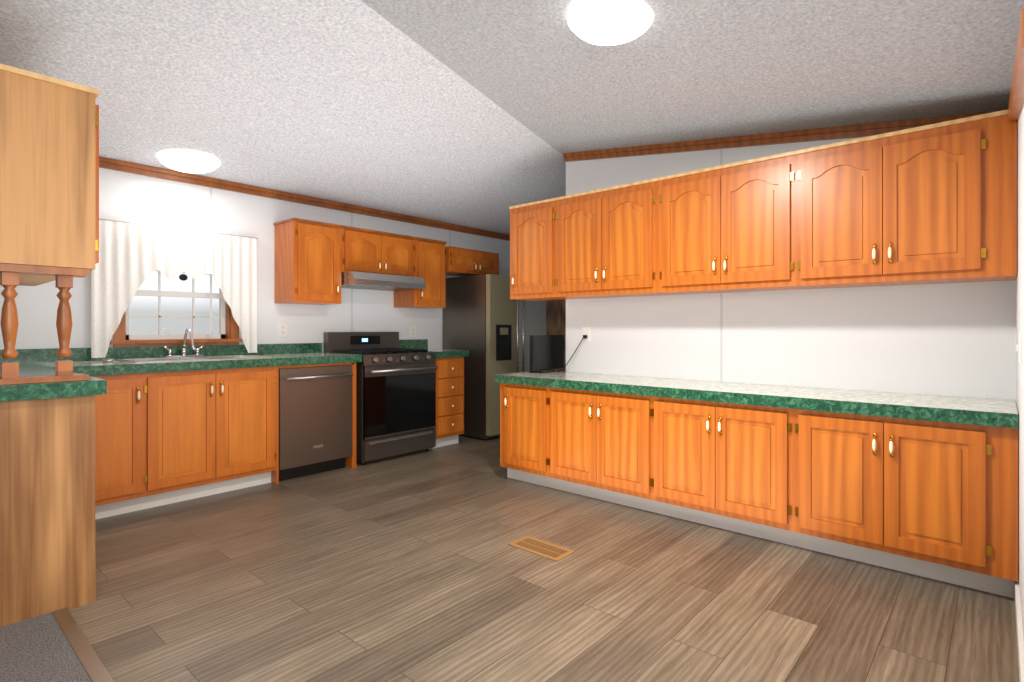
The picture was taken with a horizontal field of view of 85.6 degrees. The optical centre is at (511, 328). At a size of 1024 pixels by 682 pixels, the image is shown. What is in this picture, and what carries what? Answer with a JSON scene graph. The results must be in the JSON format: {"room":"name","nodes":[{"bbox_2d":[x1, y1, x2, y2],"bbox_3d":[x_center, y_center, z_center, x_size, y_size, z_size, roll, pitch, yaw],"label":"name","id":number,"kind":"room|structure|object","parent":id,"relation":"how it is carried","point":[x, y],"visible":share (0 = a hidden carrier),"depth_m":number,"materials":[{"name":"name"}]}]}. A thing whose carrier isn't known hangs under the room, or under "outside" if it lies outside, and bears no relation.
{"room":"kitchen","nodes":[
{"label":"kitchen","id":0,"kind":"room"},
{"bbox_2d":[0,167,509,352],"bbox_3d":[-1.892,-0.255,4.748,0.122,2.750,8.720,0,0,41],"label":"wall","id":1,"kind":"structure","parent":0,"point":[132,197],"depth_m":4.48,"materials":[{"name":"white paint"}]},
{"bbox_2d":[91,218,257,357],"bbox_3d":[-2.401,-0.270,4.007,0.096,0.920,1.105,0,0,41],"label":"curtain valance","id":2,"kind":"object","parent":1,"relation":"hanging from","point":[132,256],"visible":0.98,"depth_m":3.90,"materials":[{"name":"white fabric"}]},
{"bbox_2d":[0,270,468,401],"bbox_3d":[-1.583,-0.196,3.769,1.880,0.928,3.940,0,0,41],"label":"countertop","id":3,"kind":"structure","parent":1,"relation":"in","point":[34,362],"depth_m":3.97,"materials":[{"name":"green laminate"}]},
{"bbox_2d":[0,263,88,384],"bbox_3d":[-2.006,-0.017,2.022,0.115,0.452,0.720,0,0,41],"label":"support","id":4,"kind":"object","parent":3,"relation":"on","point":[9,283],"visible":1,"depth_m":2.14,"materials":[{"name":"brown wood"}]},
{"bbox_2d":[115,355,271,362],"bbox_3d":[-2.205,0.234,3.850,0.500,0.060,0.840,0,0,41],"label":"sink basin","id":5,"kind":"object","parent":3,"relation":"in","point":[168,359],"visible":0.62,"depth_m":3.87,"materials":[{"name":"silver metal"}]},
{"bbox_2d":[103,327,203,361],"bbox_3d":[-2.418,0.099,3.774,0.280,0.221,0.662,0,0,41],"label":"kitchen faucet","id":6,"kind":"object","parent":5,"relation":"attached to","point":[183,349],"visible":1,"depth_m":3.94,"materials":[{"name":"silver metal"}]},
{"bbox_2d":[278,323,286,336],"bbox_3d":[-1.917,0.010,4.623,0.008,0.114,0.070,0,0,41],"label":"electrical outlet plate","id":7,"kind":"object","parent":1,"relation":"attached to","point":[282,329],"visible":1,"depth_m":4.62,"materials":[{"name":"white plastic"}]},
{"bbox_2d":[99,156,509,240],"bbox_3d":[-1.875,-1.107,4.652,0.034,0.065,8.600,0,0,41],"label":"crown molding","id":8,"kind":"structure","parent":1,"relation":"attached to","point":[130,167],"depth_m":4.55,"materials":[{"name":"brown wood"}]},
{"bbox_2d":[341,271,425,290],"bbox_3d":[-1.239,-0.423,5.019,0.497,0.110,0.760,0,0,41],"label":"range hood","id":9,"kind":"object","parent":1,"relation":"attached to","point":[365,281],"visible":0.84,"depth_m":4.83,"materials":[{"name":"silver metal"}]},
{"bbox_2d":[410,326,415,336],"bbox_3d":[-1.011,0.030,5.651,0.008,0.114,0.070,0,0,41],"label":"electrical outlet plate","id":10,"kind":"object","parent":1,"relation":"attached to","point":[412,331],"visible":1,"depth_m":5.65,"materials":[{"name":"white plastic"}]},
{"bbox_2d":[92,357,463,518],"bbox_3d":[-1.712,0.694,4.368,0.649,0.852,3.150,0,0,41],"label":"base cabinet","id":11,"kind":"object","parent":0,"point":[163,438],"depth_m":3.56,"materials":[{"name":"brown wood"}]},
{"bbox_2d":[273,218,498,308],"bbox_3d":[-1.039,-0.541,5.336,0.378,0.663,2.390,0,0,41],"label":"upper cabinet","id":12,"kind":"object","parent":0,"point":[313,260],"depth_m":4.76,"materials":[{"name":"brown wood"}]},
{"bbox_2d":[0,0,1023,234],"bbox_3d":[0.588,-1.020,2.481,6.600,0.719,8.600,0,0,41],"label":"ceiling","id":13,"kind":"structure","parent":0,"point":[482,114],"depth_m":2.75,"materials":[{"name":"white paint"}]},
{"bbox_2d":[19,283,39,285],"bbox_3d":[-2.788,-0.613,2.737,0.517,0.736,0.760,0,0,41],"label":"upper cabinet","id":14,"kind":"object","parent":13,"relation":"hanging from","point":[22,284],"depth_m":3.06,"materials":[{"name":"brown wood"}]},
{"bbox_2d":[19,279,54,284],"bbox_3d":[-2.468,-0.613,2.455,0.564,0.736,0.760,0,0,41],"label":"upper cabinet","id":15,"kind":"object","parent":13,"relation":"hanging from","point":[41,281],"depth_m":2.81,"materials":[{"name":"brown wood"}]},
{"bbox_2d":[0,63,99,278],"bbox_3d":[-2.144,-0.613,2.170,0.527,0.736,0.760,0,0,41],"label":"upper cabinet","id":16,"kind":"object","parent":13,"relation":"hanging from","point":[49,170],"depth_m":2.15,"materials":[{"name":"brown wood"}]},
{"bbox_2d":[156,149,219,173],"bbox_3d":[-2.239,-1.135,3.827,0.384,0.090,0.384,0,0,41],"label":"dome ceiling light","id":17,"kind":"object","parent":13,"relation":"attached to","point":[186,161],"visible":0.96,"depth_m":3.72,"materials":[{"name":"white glass"}]},
{"bbox_2d":[568,0,653,45],"bbox_3d":[0.400,-1.215,2.207,0.354,0.090,0.354,0,0,41],"label":"dome ceiling light","id":18,"kind":"object","parent":13,"relation":"attached to","point":[606,22],"visible":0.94,"depth_m":2.14,"materials":[{"name":"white glass"}]},
{"bbox_2d":[68,436,1018,681],"bbox_3d":[0.543,1.145,2.521,6.720,0.050,8.600,0,0,41],"label":"floor","id":19,"kind":"structure","parent":0,"point":[412,567],"depth_m":2.30,"materials":[{"name":"brown wood"}]},
{"bbox_2d":[0,612,91,681],"bbox_3d":[-0.791,1.114,-0.383,4.880,0.012,2.480,0,0,41],"label":"carpet floor","id":20,"kind":"structure","parent":19,"relation":"on","point":[37,649],"depth_m":1.88,"materials":[{"name":"grey carpet"}]},
{"bbox_2d":[0,395,94,626],"bbox_3d":[-2.590,0.694,2.564,1.717,0.852,0.720,0,0,41],"label":"base cabinet","id":21,"kind":"object","parent":19,"relation":"on","point":[47,505],"visible":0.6,"depth_m":2.15,"materials":[{"name":"brown wood"}]},
{"bbox_2d":[52,607,113,681],"bbox_3d":[0.044,1.113,0.564,4.880,0.014,0.045,0,0,41],"label":"transition strip","id":22,"kind":"object","parent":19,"relation":"on","point":[92,664],"depth_m":1.92,"materials":[{"name":"brown wood"}]},
{"bbox_2d":[279,365,352,480],"bbox_3d":[-1.665,0.705,4.373,0.618,0.830,0.595,0,0,41],"label":"dishwasher","id":23,"kind":"object","parent":19,"relation":"on","point":[315,420],"visible":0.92,"depth_m":4.19,"materials":[{"name":"grey metal"}]},
{"bbox_2d":[324,332,437,464],"bbox_3d":[-1.153,0.575,4.943,0.692,1.090,0.760,0,0,41],"label":"gas range","id":24,"kind":"object","parent":19,"relation":"on","point":[395,400],"visible":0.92,"depth_m":4.75,"materials":[{"name":"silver metal"}]},
{"bbox_2d":[443,274,545,440],"bbox_3d":[-0.157,0.290,6.005,0.762,1.660,0.900,0,0,41],"label":"fridge","id":25,"kind":"object","parent":19,"relation":"on","point":[490,325],"visible":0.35,"depth_m":5.63,"materials":[{"name":"silver metal"}]},
{"bbox_2d":[508,536,574,561],"bbox_3d":[0.148,1.117,2.818,0.315,0.005,0.153,0,0,41],"label":"floor vent","id":26,"kind":"object","parent":19,"relation":"in","point":[551,551],"visible":1,"depth_m":2.81,"materials":[{"name":"brown"}]},
{"bbox_2d":[500,383,1017,598],"bbox_3d":[1.133,0.759,3.344,2.837,0.722,0.578,0,0,41],"label":"base cabinet","id":27,"kind":"object","parent":19,"relation":"on","point":[935,500],"visible":0.98,"depth_m":2.77,"materials":[{"name":"brown wood"}]},
{"bbox_2d":[495,371,1017,428],"bbox_3d":[1.131,0.369,3.357,2.857,0.058,0.562,0,0,41],"label":"countertop","id":28,"kind":"structure","parent":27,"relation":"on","point":[980,411],"depth_m":2.86,"materials":[{"name":"green laminate"}]},
{"bbox_2d":[529,335,563,372],"bbox_3d":[0.279,0.195,4.354,0.120,0.290,0.400,0,0,41],"label":"tv","id":29,"kind":"object","parent":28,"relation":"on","point":[546,353],"visible":0.98,"depth_m":4.31,"materials":[{"name":"black plastic"}]},
{"bbox_2d":[566,136,1015,400],"bbox_3d":[1.478,-0.255,3.495,2.725,2.750,0.102,0,0,41],"label":"wall","id":30,"kind":"structure","parent":0,"point":[951,339],"depth_m":3.25,"materials":[{"name":"white paint"}]},
{"bbox_2d":[582,326,589,340],"bbox_3d":[0.568,0.040,4.228,0.070,0.114,0.006,0,0,41],"label":"electrical outlet","id":31,"kind":"object","parent":30,"relation":"attached to","point":[585,330],"visible":1,"depth_m":4.22,"materials":[{"name":"white plastic"}]},
{"bbox_2d":[556,335,586,371],"bbox_3d":[0.457,0.193,4.263,0.237,0.291,0.087,0,0,41],"label":"power cord","id":32,"kind":"object","parent":31,"relation":"attached to","point":[584,336],"visible":1,"depth_m":4.21,"materials":[{"name":"black plastic"}]},
{"bbox_2d":[509,109,1016,300],"bbox_3d":[1.169,-0.589,3.446,2.917,0.718,0.378,0,0,41],"label":"upper cabinet","id":33,"kind":"object","parent":30,"relation":"attached to","point":[935,203],"visible":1,"depth_m":2.95,"materials":[{"name":"brown wood"}]},
{"bbox_2d":[563,111,996,161],"bbox_3d":[1.398,-1.178,3.479,2.625,0.414,0.032,0,0,41],"label":"crown molding","id":34,"kind":"structure","parent":30,"relation":"attached to","point":[849,131],"depth_m":3.34,"materials":[{"name":"brown wood"}]},
{"bbox_2d":[1016,5,1023,642],"bbox_3d":[1.703,-0.255,1.765,0.100,2.750,2.200,0,0,41],"label":"wall","id":35,"kind":"structure","parent":0,"point":[1020,275],"depth_m":2.08,"materials":[{"name":"white paint"}]},
{"bbox_2d":[1008,8,1023,121],"bbox_3d":[1.654,-0.770,1.808,0.030,0.532,2.200,0,0,41],"label":"crown molding","id":36,"kind":"structure","parent":35,"relation":"attached to","point":[1016,102],"depth_m":1.41,"materials":[{"name":"brown wood"}]},
{"bbox_2d":[1016,332,1020,363],"bbox_3d":[1.858,0.070,2.028,0.014,0.114,0.070,0,0,41],"label":"switch plate","id":37,"kind":"object","parent":35,"relation":"attached to","point":[1018,347],"visible":0.96,"depth_m":2.00,"materials":[{"name":"white plastic"}]},
{"bbox_2d":[1015,581,1023,681],"bbox_3d":[1.505,1.077,1.626,0.012,0.085,1.730,0,0,41],"label":"baseboard return","id":38,"kind":"object","parent":35,"relation":"attached to","point":[1020,643],"visible":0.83,"depth_m":1.90,"materials":[{"name":"white wood"}]},
{"bbox_3d":[3.725,-0.255,6.115,6.700,2.750,1.000,0,0,41],"label":"wall","id":39,"kind":"structure","parent":0,"visible":0},
{"bbox_2d":[546,300,565,371],"bbox_3d":[0.659,0.070,7.477,0.094,2.100,0.980,0,0,41],"label":"back door","id":40,"kind":"structure","parent":39,"relation":"in","point":[555,317],"depth_m":7.45,"materials":[{"name":"brown wood"}]}
]}

